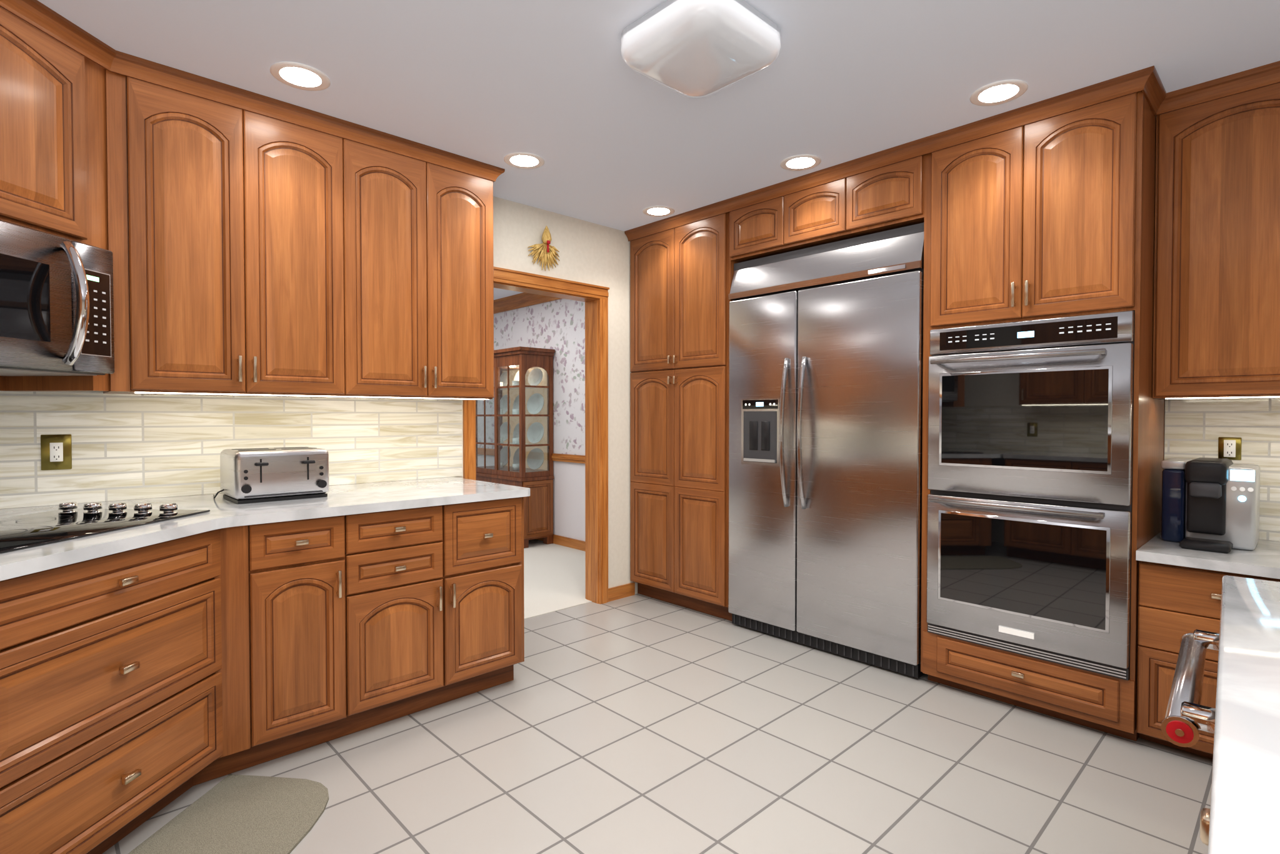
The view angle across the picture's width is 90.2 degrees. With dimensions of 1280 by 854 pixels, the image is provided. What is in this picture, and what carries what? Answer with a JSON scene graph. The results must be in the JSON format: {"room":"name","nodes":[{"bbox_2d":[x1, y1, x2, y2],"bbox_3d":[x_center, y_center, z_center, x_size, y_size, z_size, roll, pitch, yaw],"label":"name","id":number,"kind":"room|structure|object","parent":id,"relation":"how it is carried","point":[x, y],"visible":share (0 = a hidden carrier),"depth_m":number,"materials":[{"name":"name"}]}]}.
{"room":"kitchen","nodes":[
{"label":"kitchen","id":0,"kind":"room"},
{"bbox_2d":[4,196,637,593],"bbox_3d":[-1.284,-0.087,3.233,4.770,2.520,0.060,-1,1,-43],"label":"wall","id":1,"kind":"structure","parent":0,"point":[591,253],"depth_m":4.22,"materials":[{"name":"paint"}]},
{"bbox_2d":[0,390,462,508],"bbox_3d":[-1.935,0.072,2.571,2.650,0.424,0.007,-1,1,-43],"label":"tile backsplash","id":2,"kind":"structure","parent":1,"relation":"attached to","point":[125,446],"depth_m":2.63,"materials":[{"name":"beige tile"}]},
{"bbox_2d":[40,434,71,469],"bbox_3d":[-2.154,0.092,2.353,0.084,0.130,0.007,-1,1,-43],"label":"outlet plate","id":3,"kind":"object","parent":2,"relation":"attached to","point":[55,449],"visible":1,"depth_m":2.35,"materials":[{"name":"gold metal"}]},
{"bbox_2d":[0,0,504,399],"bbox_3d":[-1.622,-0.703,2.409,0.787,1.160,2.563,1,1,31],"label":"upper cabinet","id":4,"kind":"object","parent":1,"relation":"attached to","point":[260,245],"visible":1,"depth_m":2.46,"materials":[{"name":"brown wood"}]},
{"bbox_2d":[0,219,114,376],"bbox_3d":[-1.937,-0.374,1.765,0.503,0.419,0.760,0,1,4],"label":"microwave","id":5,"kind":"object","parent":4,"relation":"attached to","point":[57,297],"visible":1,"depth_m":1.92,"materials":[{"name":"grey metal"}]},
{"bbox_2d":[462,266,609,603],"bbox_3d":[-0.635,0.128,3.889,1.044,2.068,0.164,-1,1,-43],"label":"door frame","id":6,"kind":"structure","parent":1,"relation":"attached to","point":[595,297],"depth_m":4.16,"materials":[{"name":"brown wood"}]},
{"bbox_2d":[527,225,559,271],"bbox_3d":[-0.561,-1.070,3.812,0.236,0.265,0.061,-1,1,-43],"label":"sheaf","id":7,"kind":"object","parent":1,"relation":"attached to","point":[545,256],"visible":1,"depth_m":3.80,"materials":[{"name":"yellow plant"}]},
{"bbox_2d":[608,581,634,601],"bbox_3d":[-0.128,1.112,4.300,0.244,0.085,0.013,-1,1,-43],"label":"baseboard","id":8,"kind":"structure","parent":1,"relation":"attached to","point":[626,590],"depth_m":4.29,"materials":[{"name":"brown wood"}]},
{"bbox_2d":[493,287,522,299],"bbox_3d":[-2.493,-1.331,4.863,4.110,0.050,3.880,-1,1,-43],"label":"ceiling","id":9,"kind":"structure","parent":0,"point":[498,293],"depth_m":6.37,"materials":[{"name":"grey paint"}]},
{"bbox_2d":[477,298,585,541],"bbox_3d":[-0.959,-0.132,6.340,0.120,2.500,3.880,-1,1,-43],"label":"wall","id":10,"kind":"structure","parent":0,"point":[559,325],"depth_m":6.01,"materials":[{"name":"white paint"}]},
{"bbox_2d":[493,292,562,313],"bbox_3d":[-1.034,-1.270,6.249,0.085,0.119,3.879,-1,1,-43],"label":"crown molding","id":11,"kind":"structure","parent":10,"relation":"attached to","point":[524,299],"depth_m":6.44,"materials":[{"name":"brown wood"}]},
{"bbox_2d":[477,447,584,463],"bbox_3d":[-1.014,0.284,6.296,0.029,0.070,3.879,-1,1,-43],"label":"trim","id":12,"kind":"structure","parent":10,"relation":"attached to","point":[565,457],"depth_m":5.98,"materials":[{"name":"brown wood"}]},
{"bbox_2d":[536,533,585,551],"bbox_3d":[-2.494,1.097,4.906,4.109,0.086,3.879,-1,1,-43],"label":"baseboard","id":13,"kind":"structure","parent":10,"relation":"attached to","point":[557,539],"depth_m":5.94,"materials":[{"name":"brown wood"}]},
{"bbox_2d":[523,538,591,619],"bbox_3d":[-2.473,1.167,4.886,4.110,0.054,3.939,-1,1,-43],"label":"floor","id":14,"kind":"structure","parent":0,"point":[554,574],"depth_m":4.82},
{"bbox_2d":[475,346,554,548],"bbox_3d":[-1.289,0.186,6.308,0.388,1.855,0.990,-1,1,-43],"label":"china cabinet","id":15,"kind":"object","parent":14,"relation":"on","point":[523,443],"visible":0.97,"depth_m":6.12,"materials":[{"name":"brown wood"}]},
{"bbox_2d":[101,593,1213,853],"bbox_3d":[0.643,1.234,1.225,4.530,0.050,5.660,-1,1,-43],"label":"floor","id":16,"kind":"structure","parent":0,"point":[638,723],"depth_m":2.24,"materials":[{"name":"white tile"}]},
{"bbox_2d":[128,774,328,853],"bbox_3d":[-1.215,1.196,1.655,0.445,0.008,1.000,0,1,4],"label":"mat","id":17,"kind":"object","parent":16,"relation":"on","point":[240,814],"visible":1,"depth_m":1.93,"materials":[{"name":"beige fabric"}]},
{"bbox_2d":[0,476,529,853],"bbox_3d":[-1.491,0.743,2.074,2.596,0.898,1.354,-1,1,-43],"label":"base cabinet","id":18,"kind":"object","parent":16,"relation":"on","point":[141,666],"visible":1,"depth_m":2.13,"materials":[{"name":"brown wood"}]},
{"bbox_2d":[0,501,209,553],"bbox_3d":[-1.772,0.278,1.755,0.525,0.040,0.913,0,1,4],"label":"cooktop","id":19,"kind":"object","parent":18,"relation":"in","point":[69,522],"visible":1,"depth_m":1.96,"materials":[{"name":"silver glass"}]},
{"bbox_2d":[213,446,329,503],"bbox_3d":[-1.496,0.185,2.581,0.363,0.196,0.352,-1,1,-43],"label":"toaster","id":20,"kind":"object","parent":18,"relation":"on","point":[247,475],"visible":1,"depth_m":2.47,"materials":[{"name":"silver metal"}]},
{"bbox_2d":[728,222,924,678],"bbox_3d":[1.096,0.103,3.503,0.704,2.106,1.106,-1,1,-43],"label":"refrigerator","id":21,"kind":"object","parent":16,"relation":"on","point":[825,340],"visible":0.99,"depth_m":3.23,"materials":[{"name":"grey metal"}]},
{"bbox_2d":[624,60,1279,740],"bbox_3d":[2.061,-0.051,2.512,0.668,2.468,5.587,-1,1,-43],"label":"tall cabinet","id":22,"kind":"object","parent":16,"relation":"on","point":[1124,192],"visible":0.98,"depth_m":2.60,"materials":[{"name":"brown wood"}]},
{"bbox_2d":[926,310,1134,679],"bbox_3d":[1.758,0.248,2.809,0.689,1.371,0.733,-1,1,-43],"label":"double wall oven","id":23,"kind":"object","parent":22,"relation":"attached to","point":[1030,422],"visible":1,"depth_m":2.56,"materials":[{"name":"grey metal"}]},
{"bbox_2d":[1135,531,1279,758],"bbox_3d":[3.023,0.835,1.538,0.633,0.733,2.828,-1,1,-43],"label":"base cabinet","id":24,"kind":"object","parent":16,"relation":"on","point":[1180,589],"visible":0.49,"depth_m":2.30,"materials":[{"name":"brown wood"}]},
{"bbox_2d":[1161,457,1260,553],"bbox_3d":[2.189,0.288,2.457,0.370,0.325,0.273,-1,1,-43],"label":"coffee maker","id":25,"kind":"object","parent":24,"relation":"on","point":[1209,504],"visible":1,"depth_m":2.37,"materials":[{"name":"black plastic"}]},
{"bbox_2d":[1160,575,1279,853],"bbox_3d":[1.097,0.770,0.516,1.057,0.898,1.360,1,1,43],"label":"kitchen island","id":26,"kind":"object","parent":16,"relation":"on","point":[1243,817],"visible":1,"depth_m":0.75,"materials":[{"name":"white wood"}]},
{"bbox_2d":[37,0,1279,231],"bbox_3d":[0.664,-1.286,1.159,4.530,0.050,5.600,-1,1,-43],"label":"ceiling","id":27,"kind":"structure","parent":0,"point":[485,81],"depth_m":2.28,"materials":[{"name":"grey paint"}]},
{"bbox_2d":[270,61,330,90],"bbox_3d":[-1.240,-1.278,2.330,0.196,0.006,0.196,-1,1,-43],"label":"recessed light","id":28,"kind":"object","parent":27,"relation":"in","point":[299,75],"visible":1,"depth_m":2.32,"materials":[{"name":"white"}]},
{"bbox_2d":[503,151,544,168],"bbox_3d":[-0.562,-1.291,3.098,0.196,0.006,0.196,-1,1,-43],"label":"recessed light","id":29,"kind":"object","parent":27,"relation":"in","point":[519,160],"visible":1,"depth_m":3.09,"materials":[{"name":"white"}]},
{"bbox_2d":[642,205,674,216],"bbox_3d":[0.112,-1.305,3.861,0.196,0.006,0.196,-1,1,-43],"label":"recessed light","id":30,"kind":"object","parent":27,"relation":"in","point":[655,210],"visible":1,"depth_m":3.85,"materials":[{"name":"white"}]},
{"bbox_2d":[620,0,780,98],"bbox_3d":[0.196,-1.219,2.075,0.410,0.108,0.410,-1,1,-43],"label":"ceiling light","id":31,"kind":"object","parent":27,"relation":"attached to","point":[693,49],"visible":1,"depth_m":1.98,"materials":[{"name":"grey glass"}]},
{"bbox_2d":[780,154,821,170],"bbox_3d":[0.786,-1.292,3.123,0.196,0.006,0.196,-1,1,-43],"label":"recessed light","id":32,"kind":"object","parent":27,"relation":"in","point":[801,162],"visible":1,"depth_m":3.11,"materials":[{"name":"white"}]},
{"bbox_2d":[970,79,1028,105],"bbox_3d":[1.377,-1.280,2.449,0.196,0.006,0.196,-1,1,-43],"label":"recessed light","id":33,"kind":"object","parent":27,"relation":"in","point":[1000,92],"visible":1,"depth_m":2.44,"materials":[{"name":"white"}]},
{"bbox_2d":[1163,414,1277,541],"bbox_3d":[2.392,-0.078,2.737,0.120,2.520,5.720,-1,1,-43],"label":"wall","id":34,"kind":"structure","parent":0,"point":[1164,414],"depth_m":2.77,"materials":[{"name":"paint"}]},
{"bbox_2d":[1164,398,1279,541],"bbox_3d":[3.251,0.177,1.743,0.007,0.574,2.828,-1,1,-43],"label":"tile backsplash","id":35,"kind":"structure","parent":34,"relation":"attached to","point":[1193,427],"depth_m":2.59,"materials":[{"name":"beige tile"}]},
{"bbox_2d":[1218,436,1241,459],"bbox_3d":[2.415,0.088,2.611,0.007,0.092,0.070,-1,1,-43],"label":"outlet plate","id":36,"kind":"object","parent":35,"relation":"attached to","point":[1229,447],"visible":0.96,"depth_m":2.61,"materials":[{"name":"gold metal"}]}
]}

